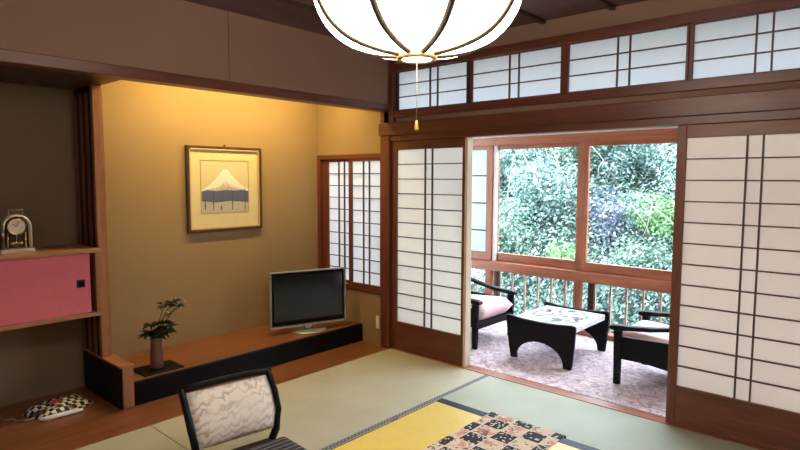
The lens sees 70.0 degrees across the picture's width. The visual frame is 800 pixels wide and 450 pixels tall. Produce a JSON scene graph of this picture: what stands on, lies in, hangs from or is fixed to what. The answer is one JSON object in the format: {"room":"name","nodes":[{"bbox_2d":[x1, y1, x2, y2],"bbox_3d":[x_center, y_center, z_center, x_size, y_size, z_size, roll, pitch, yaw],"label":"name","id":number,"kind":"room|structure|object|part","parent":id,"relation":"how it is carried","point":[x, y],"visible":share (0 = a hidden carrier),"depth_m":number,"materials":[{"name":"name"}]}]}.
{"room":"traditional dwelling","nodes":[
{"label":"traditional dwelling","id":0,"kind":"room"},
{"bbox_2d":[0,65,108,89],"bbox_3d":[-2.597,-0.835,2.730,0.875,0.035,2.140,4,6,42],"label":"ceiling","id":1,"kind":"structure","parent":0,"point":[8,74],"depth_m":3.39,"materials":[{"name":"brown wood"}]},
{"bbox_2d":[0,80,317,406],"bbox_3d":[-2.236,-0.158,3.881,0.105,2.670,4.250,4,6,42],"label":"wall","id":2,"kind":"structure","parent":0,"point":[222,277],"depth_m":4.25,"materials":[{"name":"paint"}]},
{"bbox_2d":[0,243,103,331],"bbox_3d":[-2.750,0.410,3.001,0.426,0.427,2.092,4,6,42],"label":"upper cabinet","id":3,"kind":"object","parent":2,"relation":"attached to","point":[49,284],"visible":1,"depth_m":3.43,"materials":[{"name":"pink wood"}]},
{"bbox_2d":[0,209,34,253],"bbox_3d":[-2.283,0.034,3.399,0.170,0.259,0.080,-4,6,-41],"label":"mantel clock","id":4,"kind":"object","parent":3,"relation":"on","point":[16,229],"visible":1,"depth_m":3.40,"materials":[{"name":"metal"}]},
{"bbox_3d":[-2.301,0.037,3.420,0.149,0.206,0.013,-4,6,-41],"label":"arch frame","id":5,"kind":"part","parent":4,"relation":"part of","materials":[{"name":"metal"}]},
{"bbox_3d":[-2.298,0.042,3.417,0.126,0.192,0.004,-4,6,-41],"label":"plate","id":6,"kind":"part","parent":4,"relation":"part of","materials":[{"name":"brown metal"}]},
{"bbox_3d":[-1.988,0.366,3.557,0.003,0.050,0.050,4,6,42],"label":"handle","id":7,"kind":"part","parent":3,"relation":"part of","materials":[{"name":"brown metal"}]},
{"bbox_2d":[184,145,261,232],"bbox_3d":[-1.425,-0.303,4.668,0.032,0.700,0.678,4,6,42],"label":"framed picture","id":8,"kind":"object","parent":2,"relation":"attached to","point":[224,184],"visible":1,"depth_m":4.65,"materials":[{"name":"brown wood"}]},
{"bbox_2d":[200,160,248,213],"bbox_3d":[-1.425,-0.315,4.668,0.004,0.426,0.440,4,6,42],"label":"print","id":9,"kind":"object","parent":8,"relation":"attached to","point":[224,184],"depth_m":4.66,"materials":[{"name":"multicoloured paper"}]},
{"bbox_2d":[317,160,323,268],"bbox_3d":[-0.744,-0.054,5.449,0.045,1.127,0.082,4,6,42],"label":"trim","id":10,"kind":"structure","parent":2,"relation":"attached to","point":[319,162],"depth_m":5.41,"materials":[{"name":"red wood"}]},
{"bbox_2d":[0,340,386,449],"bbox_3d":[-1.860,1.166,3.645,0.969,0.029,4.248,4,6,42],"label":"floor","id":11,"kind":"structure","parent":0,"point":[100,420],"depth_m":3.48,"materials":[{"name":"brown wood"}]},
{"bbox_2d":[2,394,92,421],"bbox_3d":[-2.168,1.126,3.540,0.258,0.065,0.427,2,5,22],"label":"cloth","id":12,"kind":"object","parent":11,"relation":"on","point":[48,407],"visible":0.98,"depth_m":3.52,"materials":[{"name":"fabric"}]},
{"bbox_2d":[40,408,83,420],"bbox_3d":[-2.052,1.150,3.466,0.234,0.027,0.030,-4,6,-43],"label":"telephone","id":13,"kind":"object","parent":11,"relation":"on","point":[73,411],"visible":1,"depth_m":3.46,"materials":[{"name":"white plastic"}]},
{"bbox_2d":[83,348,134,408],"bbox_3d":[-1.935,1.000,3.786,0.610,0.277,0.087,4,6,42],"label":"divider","id":14,"kind":"object","parent":11,"relation":"on","point":[111,378],"visible":0.9,"depth_m":3.67,"materials":[{"name":"brown wood"}]},
{"bbox_2d":[73,85,99,354],"bbox_3d":[-2.058,-0.021,3.795,0.287,1.754,0.055,4,6,42],"label":"slatted screen","id":15,"kind":"object","parent":14,"relation":"on","point":[81,98],"visible":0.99,"depth_m":3.77,"materials":[{"name":"black paint"}]},
{"bbox_2d":[89,84,112,356],"bbox_3d":[-1.931,-0.013,3.689,0.040,1.755,0.067,4,6,42],"label":"post","id":16,"kind":"object","parent":14,"relation":"on","point":[96,96],"visible":1,"depth_m":3.66,"materials":[{"name":"brown wood"}]},
{"bbox_2d":[121,320,361,405],"bbox_3d":[-1.231,0.999,4.571,0.599,0.155,2.017,4,6,42],"label":"platform","id":17,"kind":"object","parent":11,"relation":"on","point":[258,347],"visible":0.78,"depth_m":4.34,"materials":[{"name":"brown wood"}]},
{"bbox_2d":[133,360,183,376],"bbox_3d":[-1.645,0.972,3.882,0.210,0.009,0.270,4,6,42],"label":"tray","id":18,"kind":"object","parent":17,"relation":"on","point":[169,365],"visible":0.76,"depth_m":3.85,"materials":[{"name":"brown wood"}]},
{"bbox_2d":[138,297,185,368],"bbox_3d":[-1.616,0.732,3.885,0.203,0.468,0.316,4,6,42],"label":"flower vase","id":19,"kind":"object","parent":18,"relation":"on","point":[156,348],"visible":1,"depth_m":3.85,"materials":[{"name":"brown ceramic"}]},
{"bbox_3d":[-1.595,0.666,3.903,0.095,0.324,0.238,4,6,42],"label":"stem","id":20,"kind":"part","parent":19,"relation":"part of","materials":[{"name":"green plant"}]},
{"bbox_2d":[269,267,345,333],"bbox_3d":[-0.773,0.639,4.841,0.672,0.522,0.218,-3,5,-30],"label":"television","id":21,"kind":"object","parent":17,"relation":"on","point":[306,298],"visible":1,"depth_m":4.83,"materials":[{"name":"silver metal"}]},
{"bbox_2d":[0,0,387,103],"bbox_3d":[-1.527,-1.088,3.141,0.060,0.432,4.210,4,6,42],"label":"wall","id":22,"kind":"structure","parent":0,"point":[182,37],"depth_m":3.41,"materials":[{"name":"brown paint"}]},
{"bbox_2d":[0,48,389,112],"bbox_3d":[-1.536,-0.844,3.175,0.108,0.060,4.220,4,6,42],"label":"trim","id":23,"kind":"structure","parent":22,"relation":"attached to","point":[7,57],"depth_m":3.31,"materials":[{"name":"red wood"}]},
{"bbox_2d":[228,21,229,80],"bbox_3d":[-1.085,-1.124,3.599,0.022,0.428,0.004,4,6,42],"label":"trim","id":24,"kind":"structure","parent":22,"relation":"attached to","point":[228,21],"depth_m":3.59,"materials":[{"name":"brown wood"}]},
{"bbox_2d":[271,0,318,13],"bbox_3d":[-1.151,-1.263,2.802,0.030,0.025,4.230,4,6,42],"label":"trim","id":25,"kind":"structure","parent":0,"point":[286,2],"depth_m":3.39,"materials":[{"name":"brown wood"}]},
{"bbox_2d":[184,0,647,37],"bbox_3d":[0.039,-1.214,1.778,4.070,0.050,4.300,4,6,42],"label":"ceiling","id":26,"kind":"structure","parent":0,"point":[268,10],"depth_m":3.54,"materials":[{"name":"brown wood"}]},
{"bbox_2d":[314,0,521,129],"bbox_3d":[0.055,-0.750,1.821,0.673,0.879,0.673,4,6,42],"label":"pendant lamp","id":27,"kind":"object","parent":26,"relation":"hanging from","point":[404,31],"visible":1,"depth_m":1.67,"materials":[{"name":"white paper"}]},
{"bbox_3d":[0.054,-0.434,1.847,0.002,0.196,0.002,4,6,42],"label":"pull cord","id":28,"kind":"part","parent":27,"relation":"part of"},
{"bbox_3d":[0.054,-0.324,1.855,0.015,0.031,0.015,4,6,42],"label":"pull knob","id":29,"kind":"part","parent":27,"relation":"part of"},
{"bbox_3d":[0.055,-0.740,1.822,0.673,0.381,0.673,4,6,42],"label":"lamp shade","id":30,"kind":"part","parent":27,"relation":"part of","materials":[{"name":"white paper"}]},
{"bbox_2d":[318,0,755,344],"bbox_3d":[1.112,-0.139,3.776,5.015,2.670,0.070,4,6,42],"label":"wall","id":31,"kind":"structure","parent":0,"point":[650,9],"depth_m":4.88,"materials":[{"name":"brown paint"}]},
{"bbox_2d":[323,159,348,282],"bbox_3d":[-0.569,-0.042,5.303,0.410,1.127,0.030,4,6,42],"label":"window","id":32,"kind":"structure","parent":31,"relation":"in","point":[335,172],"depth_m":5.32,"materials":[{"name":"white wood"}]},
{"bbox_2d":[317,153,379,159],"bbox_3d":[-0.443,-0.613,5.133,0.850,0.040,0.082,4,6,42],"label":"trim","id":33,"kind":"structure","parent":31,"relation":"attached to","point":[374,155],"depth_m":5.09,"materials":[{"name":"red wood"}]},
{"bbox_2d":[346,282,379,293],"bbox_3d":[-0.449,0.552,5.225,0.850,0.043,0.090,4,6,42],"label":"trim","id":34,"kind":"structure","parent":31,"relation":"on","point":[350,286],"depth_m":5.06,"materials":[{"name":"red wood"}]},
{"bbox_2d":[348,158,379,288],"bbox_3d":[-0.298,-0.018,5.023,0.420,1.127,0.030,4,6,42],"label":"window","id":35,"kind":"structure","parent":31,"relation":"in","point":[364,174],"depth_m":5.04,"materials":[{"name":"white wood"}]},
{"bbox_2d":[376,316,378,328],"bbox_3d":[-0.196,0.847,4.978,0.040,0.110,0.009,4,6,42],"label":"wall outlet","id":36,"kind":"object","parent":31,"relation":"attached to","point":[377,317],"visible":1,"depth_m":4.97,"materials":[{"name":"beige plastic"}]},
{"bbox_2d":[380,112,391,348],"bbox_3d":[-0.090,0.079,4.871,0.102,2.050,0.120,4,6,42],"label":"trim","id":37,"kind":"structure","parent":31,"relation":"attached to","point":[385,143],"depth_m":4.82,"materials":[{"name":"red wood"}]},
{"bbox_2d":[384,59,395,122],"bbox_3d":[-0.056,-1.137,4.744,0.105,0.585,0.120,4,6,42],"label":"trim","id":38,"kind":"structure","parent":31,"relation":"attached to","point":[391,74],"depth_m":4.68,"materials":[{"name":"red wood"}]},
{"bbox_2d":[391,137,464,366],"bbox_3d":[0.214,0.198,4.586,0.741,1.753,0.030,4,6,42],"label":"door","id":39,"kind":"structure","parent":31,"relation":"in","point":[428,175],"depth_m":4.57,"materials":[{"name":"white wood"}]},
{"bbox_3d":[0.225,0.843,4.626,0.668,0.022,0.028,4,6,42],"label":"rail","id":40,"kind":"part","parent":39,"relation":"part of","materials":[{"name":"red wood"}]},
{"bbox_3d":[0.225,1.058,4.644,0.668,0.030,0.028,4,6,42],"label":"rail","id":41,"kind":"part","parent":39,"relation":"part of","materials":[{"name":"red wood"}]},
{"bbox_3d":[0.230,-0.639,4.505,0.668,0.072,0.028,4,6,42],"label":"rail","id":42,"kind":"part","parent":39,"relation":"part of","materials":[{"name":"red wood"}]},
{"bbox_2d":[396,60,469,110],"bbox_3d":[0.247,-1.075,4.461,0.728,0.318,0.030,4,6,42],"label":"window","id":43,"kind":"structure","parent":31,"relation":"in","point":[445,84],"depth_m":4.45,"materials":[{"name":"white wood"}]},
{"bbox_2d":[462,137,472,366],"bbox_3d":[0.515,0.218,4.347,0.024,1.753,0.068,4,6,42],"label":"trim","id":44,"kind":"structure","parent":31,"relation":"attached to","point":[468,140],"depth_m":4.33,"materials":[{"name":"brown wood"}]},
{"bbox_2d":[469,45,564,102],"bbox_3d":[0.800,-1.033,3.973,0.750,0.318,0.030,4,6,42],"label":"window","id":45,"kind":"structure","parent":31,"relation":"in","point":[538,72],"depth_m":3.96,"materials":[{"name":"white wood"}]},
{"bbox_2d":[516,8,545,23],"bbox_3d":[-0.468,-1.211,2.189,0.030,0.025,4.230,4,6,42],"label":"trim","id":46,"kind":"structure","parent":31,"relation":"attached to","point":[521,12],"depth_m":3.61,"materials":[{"name":"brown wood"}]},
{"bbox_2d":[390,348,765,449],"bbox_3d":[1.085,1.153,3.904,3.060,0.033,0.097,4,6,42],"label":"trim","id":47,"kind":"structure","parent":31,"relation":"attached to","point":[620,408],"depth_m":3.79,"materials":[{"name":"brown wood"}]},
{"bbox_2d":[379,88,799,140],"bbox_3d":[1.026,-0.708,3.734,3.212,0.104,0.040,4,6,42],"label":"trim","id":48,"kind":"structure","parent":31,"relation":"attached to","point":[779,99],"depth_m":3.45,"materials":[{"name":"red wood"}]},
{"bbox_2d":[394,0,799,71],"bbox_3d":[1.101,-1.197,3.688,3.015,0.057,0.092,4,6,42],"label":"trim","id":49,"kind":"structure","parent":31,"relation":"attached to","point":[758,6],"depth_m":3.41,"materials":[{"name":"red wood"}]},
{"bbox_2d":[592,0,615,10],"bbox_3d":[-0.126,-1.185,1.882,0.030,0.025,4.230,4,6,42],"label":"trim","id":50,"kind":"structure","parent":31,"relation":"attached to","point":[604,3],"depth_m":3.35,"materials":[{"name":"brown wood"}]},
{"bbox_2d":[564,24,689,93],"bbox_3d":[1.353,-0.990,3.469,0.750,0.318,0.030,4,6,42],"label":"window","id":51,"kind":"structure","parent":31,"relation":"in","point":[658,56],"depth_m":3.44,"materials":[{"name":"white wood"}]},
{"bbox_2d":[665,119,799,449],"bbox_3d":[1.875,0.325,3.096,0.753,1.753,0.030,4,6,42],"label":"door","id":52,"kind":"structure","parent":31,"relation":"in","point":[733,372],"depth_m":3.12,"materials":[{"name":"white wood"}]},
{"bbox_3d":[1.876,1.183,3.163,0.663,0.030,0.028,4,6,42],"label":"rail","id":53,"kind":"part","parent":52,"relation":"part of","materials":[{"name":"brown wood"}]},
{"bbox_3d":[1.877,0.974,3.146,0.663,0.022,0.028,4,6,42],"label":"rail","id":54,"kind":"part","parent":52,"relation":"part of","materials":[{"name":"brown wood"}]},
{"bbox_3d":[1.881,-0.513,3.025,0.663,0.072,0.028,4,6,42],"label":"rail","id":55,"kind":"part","parent":52,"relation":"part of","materials":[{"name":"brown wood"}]},
{"bbox_2d":[688,6,799,80],"bbox_3d":[1.907,-0.949,2.981,0.727,0.318,0.030,4,6,42],"label":"window","id":56,"kind":"structure","parent":31,"relation":"in","point":[769,41],"depth_m":3.04,"materials":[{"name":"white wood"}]},
{"bbox_2d":[473,126,677,138],"bbox_3d":[1.973,-0.886,4.991,5.600,0.134,0.070,4,6,42],"label":"wall","id":57,"kind":"structure","parent":0,"point":[677,126],"depth_m":5.23,"materials":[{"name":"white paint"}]},
{"bbox_2d":[473,128,677,146],"bbox_3d":[1.959,-0.777,4.985,5.600,0.081,0.110,4,6,42],"label":"trim","id":58,"kind":"structure","parent":57,"relation":"attached to","point":[667,133],"depth_m":5.20,"materials":[{"name":"brown wood"}]},
{"bbox_2d":[395,81,799,121],"bbox_3d":[1.100,-0.777,3.723,3.015,0.050,0.050,4,6,42],"label":"wall","id":59,"kind":"structure","parent":0,"point":[795,84],"depth_m":3.46,"materials":[{"name":"brown paint"}]},
{"bbox_2d":[394,69,799,117],"bbox_3d":[1.099,-0.824,3.718,3.015,0.055,0.092,4,6,42],"label":"trim","id":60,"kind":"structure","parent":59,"relation":"attached to","point":[789,75],"depth_m":3.44,"materials":[{"name":"red wood"}]},
{"bbox_3d":[-0.347,1.322,2.291,5.040,0.050,4.248,4,6,42],"label":"floor","id":61,"kind":"structure","parent":0,"visible":0},
{"bbox_2d":[75,426,186,449],"bbox_3d":[-1.793,1.280,2.251,0.998,0.030,2.078,4,6,42],"label":"mat","id":62,"kind":"object","parent":61,"relation":"on","point":[146,438],"visible":1,"depth_m":3.13,"materials":[{"name":"beige wicker"}]},
{"bbox_2d":[151,349,488,449],"bbox_3d":[-0.405,1.159,3.788,0.998,0.030,2.064,4,6,42],"label":"mat","id":63,"kind":"object","parent":61,"relation":"on","point":[325,409],"visible":0.72,"depth_m":3.79,"materials":[{"name":"beige wicker"}]},
{"bbox_2d":[177,367,281,449],"bbox_3d":[-0.756,1.016,2.851,0.514,0.398,0.556,-4,6,-40],"label":"chair","id":64,"kind":"object","parent":63,"relation":"on","point":[223,413],"visible":0.98,"depth_m":2.96,"materials":[{"name":"beige fabric"}]},
{"bbox_3d":[-1.047,1.011,2.856,0.075,0.368,0.163,-4,6,-40],"label":"post","id":65,"kind":"part","parent":64,"relation":"part of","materials":[{"name":"black wood"}]},
{"bbox_3d":[-0.923,0.821,3.034,0.509,0.039,0.037,-4,6,-40],"label":"rail","id":66,"kind":"part","parent":64,"relation":"part of","materials":[{"name":"black wood"}]},
{"bbox_3d":[-0.720,1.198,2.821,0.390,0.041,0.440,-4,6,-40],"label":"seat","id":67,"kind":"part","parent":64,"relation":"part of","materials":[{"name":"black fabric"}]},
{"bbox_3d":[-0.711,0.989,3.137,0.075,0.368,0.163,-4,6,-40],"label":"post","id":68,"kind":"part","parent":64,"relation":"part of","materials":[{"name":"black wood"}]},
{"bbox_2d":[246,437,306,449],"bbox_3d":[-0.600,1.145,2.676,0.430,0.087,0.430,-4,6,-44],"label":"seat cushion","id":69,"kind":"object","parent":64,"relation":"on","point":[282,443],"visible":1,"depth_m":2.82,"materials":[{"name":"fabric"}]},
{"bbox_2d":[328,419,394,449],"bbox_3d":[0.385,1.276,2.384,2.057,0.030,1.026,4,6,42],"label":"mat","id":70,"kind":"object","parent":61,"relation":"on","point":[393,419],"visible":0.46,"depth_m":3.24,"materials":[{"name":"grey fabric"}]},
{"bbox_2d":[395,376,757,449],"bbox_3d":[1.077,1.215,3.151,2.057,0.030,1.034,4,6,42],"label":"mat","id":71,"kind":"object","parent":61,"relation":"on","point":[602,428],"visible":0.75,"depth_m":3.44,"materials":[{"name":"wicker"}]},
{"bbox_3d":[-0.656,1.367,1.231,2.057,0.029,2.078,4,6,42],"label":"mat","id":72,"kind":"object","parent":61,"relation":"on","visible":0},
{"bbox_2d":[330,398,599,449],"bbox_3d":[0.082,1.112,2.047,0.934,0.350,1.424,4,6,42],"label":"table","id":73,"kind":"object","parent":72,"relation":"on","point":[423,427],"visible":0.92,"depth_m":2.50,"materials":[{"name":"yellow paint"}]},
{"bbox_2d":[423,412,565,449],"bbox_3d":[0.092,0.964,2.046,0.372,0.057,1.453,4,6,42],"label":"table runner","id":74,"kind":"object","parent":73,"relation":"on","point":[492,431],"visible":0.9,"depth_m":2.43,"materials":[{"name":"fabric"}]},
{"bbox_3d":[1.497,1.126,4.631,5.600,0.072,1.535,4,6,42],"label":"floor","id":75,"kind":"structure","parent":0,"visible":0},
{"bbox_2d":[505,320,613,340],"bbox_3d":[1.950,1.021,5.128,5.600,0.058,0.100,4,6,42],"label":"trim","id":76,"kind":"structure","parent":75,"relation":"on","point":[584,333],"depth_m":5.25,"materials":[{"name":"brown wood"}]},
{"bbox_2d":[485,270,493,294],"bbox_3d":[0.939,0.689,6.014,0.068,0.455,0.060,4,6,42],"label":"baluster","id":77,"kind":"structure","parent":76,"relation":"on","point":[489,275],"depth_m":5.98,"materials":[{"name":"brown wood"}]},
{"bbox_2d":[573,281,582,308],"bbox_3d":[1.668,0.744,5.361,0.068,0.455,0.060,4,6,42],"label":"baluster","id":78,"kind":"structure","parent":76,"relation":"on","point":[577,286],"depth_m":5.33,"materials":[{"name":"brown wood"}]},
{"bbox_2d":[470,321,666,416],"bbox_3d":[1.455,1.087,4.581,5.580,0.011,1.400,4,6,42],"label":"carpet","id":79,"kind":"object","parent":75,"relation":"on","point":[642,387],"visible":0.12,"depth_m":4.34,"materials":[{"name":"grey carpet"}]},
{"bbox_2d":[470,277,517,349],"bbox_3d":[0.591,0.656,5.253,0.755,0.737,0.630,4,6,42],"label":"armchair","id":80,"kind":"object","parent":79,"relation":"on","point":[486,309],"visible":0.36,"depth_m":5.04,"materials":[{"name":"black wood"}]},
{"bbox_3d":[0.638,0.864,4.842,0.054,0.385,0.036,4,6,42],"label":"leg","id":81,"kind":"part","parent":80,"relation":"part of","materials":[{"name":"black wood"}]},
{"bbox_3d":[0.437,0.579,5.002,0.658,0.158,0.060,4,6,42],"label":"arm","id":82,"kind":"part","parent":80,"relation":"part of","materials":[{"name":"black wood"}]},
{"bbox_3d":[0.803,0.756,5.454,0.540,0.220,0.016,4,6,42],"label":"panel","id":83,"kind":"part","parent":80,"relation":"part of","materials":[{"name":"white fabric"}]},
{"bbox_3d":[0.830,0.844,5.053,0.028,0.060,0.534,4,6,42],"label":"rail","id":84,"kind":"part","parent":80,"relation":"part of","materials":[{"name":"black wood"}]},
{"bbox_3d":[0.818,0.545,5.424,0.658,0.158,0.060,4,6,42],"label":"arm","id":85,"kind":"part","parent":80,"relation":"part of","materials":[{"name":"black wood"}]},
{"bbox_3d":[1.019,0.830,5.265,0.054,0.385,0.036,4,6,42],"label":"leg","id":86,"kind":"part","parent":80,"relation":"part of","materials":[{"name":"black wood"}]},
{"bbox_2d":[507,302,609,369],"bbox_3d":[1.310,0.895,4.724,0.592,0.345,0.664,4,6,42],"label":"table","id":87,"kind":"object","parent":79,"relation":"on","point":[556,326],"visible":1,"depth_m":4.59,"materials":[{"name":"black wood"}]},
{"bbox_2d":[609,310,669,383],"bbox_3d":[1.966,0.761,4.021,0.755,0.737,0.630,4,6,42],"label":"armchair","id":88,"kind":"object","parent":79,"relation":"on","point":[646,342],"visible":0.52,"depth_m":3.96,"materials":[{"name":"black wood"}]},
{"bbox_3d":[1.536,0.932,4.037,0.054,0.385,0.036,4,6,42],"label":"leg","id":89,"kind":"part","parent":88,"relation":"part of","materials":[{"name":"black wood"}]},
{"bbox_3d":[1.950,0.937,4.048,0.600,0.025,0.530,4,6,42],"label":"seat","id":90,"kind":"part","parent":88,"relation":"part of","materials":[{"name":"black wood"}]},
{"bbox_3d":[1.739,0.678,3.834,0.658,0.158,0.060,4,6,42],"label":"arm","id":91,"kind":"part","parent":88,"relation":"part of","materials":[{"name":"black wood"}]},
{"bbox_3d":[1.753,0.891,3.839,0.540,0.220,0.016,4,6,42],"label":"panel","id":92,"kind":"part","parent":88,"relation":"part of","materials":[{"name":"black wood"}]},
{"bbox_3d":[1.917,0.899,4.460,0.054,0.385,0.036,4,6,42],"label":"leg","id":93,"kind":"part","parent":88,"relation":"part of","materials":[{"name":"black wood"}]},
{"bbox_3d":[2.120,0.645,4.256,0.658,0.158,0.060,4,6,42],"label":"arm","id":94,"kind":"part","parent":88,"relation":"part of","materials":[{"name":"black wood"}]},
{"bbox_2d":[476,269,661,332],"bbox_3d":[2.000,0.915,5.250,5.400,0.835,0.060,4,6,42],"label":"veranda railing","id":95,"kind":"object","parent":75,"relation":"attached to","point":[591,305],"visible":0.04,"depth_m":5.39,"materials":[{"name":"brown wood"}]},
{"bbox_3d":[1.039,0.844,6.111,0.055,0.830,0.060,4,6,42],"label":"post","id":96,"kind":"part","parent":95,"relation":"part of","materials":[{"name":"brown wood"}]},
{"bbox_3d":[1.813,0.903,5.418,0.055,0.830,0.060,4,6,42],"label":"post","id":97,"kind":"part","parent":95,"relation":"part of","materials":[{"name":"brown wood"}]},
{"bbox_3d":[0.041,-0.002,6.790,0.430,1.800,0.090,4,6,42],"label":"wall","id":98,"kind":"structure","parent":0,"visible":0},
{"bbox_2d":[471,146,493,260],"bbox_3d":[0.572,-0.250,6.255,1.045,1.185,0.035,4,6,42],"label":"window","id":99,"kind":"structure","parent":98,"relation":"in","point":[483,156],"depth_m":5.98,"materials":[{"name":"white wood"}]},
{"bbox_3d":[0.563,-0.251,6.263,0.920,1.185,0.033,4,6,42],"label":"rail","id":100,"kind":"part","parent":99,"relation":"part of","materials":[{"name":"white paper"}]},
{"bbox_3d":[0.563,-0.275,6.261,0.928,1.071,0.004,4,6,42],"label":"pane","id":101,"kind":"part","parent":99,"relation":"part of","materials":[{"name":"white paper"}]},
{"bbox_2d":[492,146,497,260],"bbox_3d":[0.984,-0.220,5.899,0.041,1.185,0.024,4,6,42],"label":"trim","id":102,"kind":"structure","parent":98,"relation":"attached to","point":[495,171],"depth_m":5.89,"materials":[{"name":"white paint"}]},
{"bbox_2d":[496,143,578,269],"bbox_3d":[1.335,-0.197,5.625,0.985,1.185,0.035,4,6,42],"label":"window","id":103,"kind":"structure","parent":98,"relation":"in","point":[507,257],"depth_m":5.63,"materials":[{"name":"brown wood"}]},
{"bbox_2d":[471,258,670,293],"bbox_3d":[1.947,0.492,5.079,5.600,0.095,0.135,4,6,42],"label":"trim","id":104,"kind":"structure","parent":98,"relation":"attached to","point":[654,285],"depth_m":5.29,"materials":[{"name":"brown wood"}]},
{"bbox_2d":[575,138,676,280],"bbox_3d":[2.012,-0.140,4.963,0.980,1.185,0.035,4,6,42],"label":"window","id":105,"kind":"structure","parent":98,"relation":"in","point":[582,264],"depth_m":5.20,"materials":[{"name":"brown wood"}]},
{"label":"outside","id":106,"kind":"structure","parent":0,"visible":0},
{"bbox_2d":[471,143,676,332],"bbox_3d":[5.519,-0.295,9.522,20.000,4.633,11.000,4,6,42],"label":"hillside","id":107,"kind":"structure","parent":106,"point":[543,227],"depth_m":8.62,"materials":[{"name":"plant"}]},
{"bbox_2d":[499,188,511,224],"bbox_3d":[1.294,-0.075,9.701,1.529,1.262,1.081,4,6,42],"label":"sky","id":108,"kind":"structure","parent":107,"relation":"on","point":[504,197],"depth_m":9.28,"materials":[{"name":"white"}]},
{"bbox_2d":[498,195,534,253],"bbox_3d":[1.550,0.102,8.702,1.062,1.115,0.762,4,6,42],"label":"bush","id":109,"kind":"object","parent":107,"relation":"on","point":[503,225],"visible":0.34,"depth_m":8.44,"materials":[{"name":"green plant"}]},
{"bbox_2d":[499,148,549,190],"bbox_3d":[1.884,-1.131,10.010,1.599,1.319,1.120,4,6,42],"label":"bush","id":110,"kind":"object","parent":107,"relation":"on","point":[506,155],"visible":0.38,"depth_m":9.71,"materials":[{"name":"green plant"}]},
{"bbox_2d":[507,156,595,225],"bbox_3d":[2.322,-0.523,8.750,1.356,1.170,0.970,4,6,42],"label":"bush","id":111,"kind":"object","parent":107,"relation":"on","point":[518,191],"visible":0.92,"depth_m":8.70,"materials":[{"name":"green plant"}]},
{"bbox_3d":[2.389,-0.454,8.820,0.381,0.555,0.463,4,6,42],"label":"stem","id":112,"kind":"part","parent":111,"relation":"part of","materials":[{"name":"plant"}]},
{"bbox_2d":[543,239,574,259],"bbox_3d":[2.263,0.516,8.219,0.640,0.619,0.514,4,6,42],"label":"bush","id":113,"kind":"object","parent":107,"relation":"on","point":[555,252],"visible":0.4,"depth_m":8.13,"materials":[{"name":"green plant"}]},
{"bbox_2d":[471,143,676,332],"bbox_3d":[3.822,-0.417,8.820,8.886,5.017,6.076,4,6,42],"label":"trees","id":114,"kind":"object","parent":107,"relation":"on","point":[604,292],"visible":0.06,"depth_m":8.31,"materials":[{"name":"green plant"}]},
{"bbox_2d":[548,145,616,174],"bbox_3d":[3.033,-1.286,9.171,1.307,1.310,1.022,2,5,25],"label":"bush","id":115,"kind":"object","parent":107,"relation":"on","point":[568,150],"visible":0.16,"depth_m":9.14,"materials":[{"name":"green plant"}]},
{"bbox_2d":[505,144,674,245],"bbox_3d":[4.401,-1.616,9.338,9.152,3.868,5.103,4,6,42],"label":"dry twigs","id":116,"kind":"object","parent":107,"relation":"on","point":[636,144],"visible":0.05,"depth_m":8.75,"materials":[{"name":"brown plant"}]},
{"bbox_2d":[588,185,650,245],"bbox_3d":[3.184,-0.047,8.373,1.059,1.072,0.851,4,6,42],"label":"bush","id":117,"kind":"object","parent":107,"relation":"on","point":[616,211],"visible":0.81,"depth_m":8.21,"materials":[{"name":"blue plant"}]},
{"bbox_2d":[593,143,667,181],"bbox_3d":[3.629,-1.196,8.951,1.241,1.178,0.898,4,6,42],"label":"bush","id":118,"kind":"object","parent":107,"relation":"on","point":[640,150],"visible":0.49,"depth_m":8.76,"materials":[{"name":"green plant"}]},
{"bbox_2d":[613,235,671,290],"bbox_3d":[3.155,0.542,7.616,0.806,0.770,0.615,4,6,42],"label":"bush","id":119,"kind":"object","parent":107,"relation":"on","point":[633,248],"visible":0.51,"depth_m":7.55,"materials":[{"name":"green plant"}]},
{"bbox_2d":[619,189,674,248],"bbox_3d":[3.617,-0.016,8.041,1.210,0.968,0.915,4,6,39],"label":"bush","id":120,"kind":"object","parent":107,"relation":"on","point":[662,225],"visible":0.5,"depth_m":7.82,"materials":[{"name":"green plant"}]},
{"bbox_2d":[653,143,676,193],"bbox_3d":[4.266,-0.569,7.419,1.766,1.815,1.216,4,6,38],"label":"bush","id":121,"kind":"object","parent":107,"relation":"on","point":[674,151],"visible":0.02,"depth_m":7.51,"materials":[{"name":"green plant"}]},
{"bbox_3d":[-1.839,-1.181,3.516,0.915,0.450,0.040,4,6,42],"label":"wall partition","id":122,"kind":"structure","parent":0,"visible":0},
{"bbox_2d":[70,78,118,89],"bbox_3d":[-1.858,-0.920,3.547,0.875,0.075,0.070,4,6,42],"label":"trim","id":123,"kind":"structure","parent":122,"relation":"attached to","point":[109,80],"depth_m":3.53,"materials":[{"name":"red wood"}]}
]}

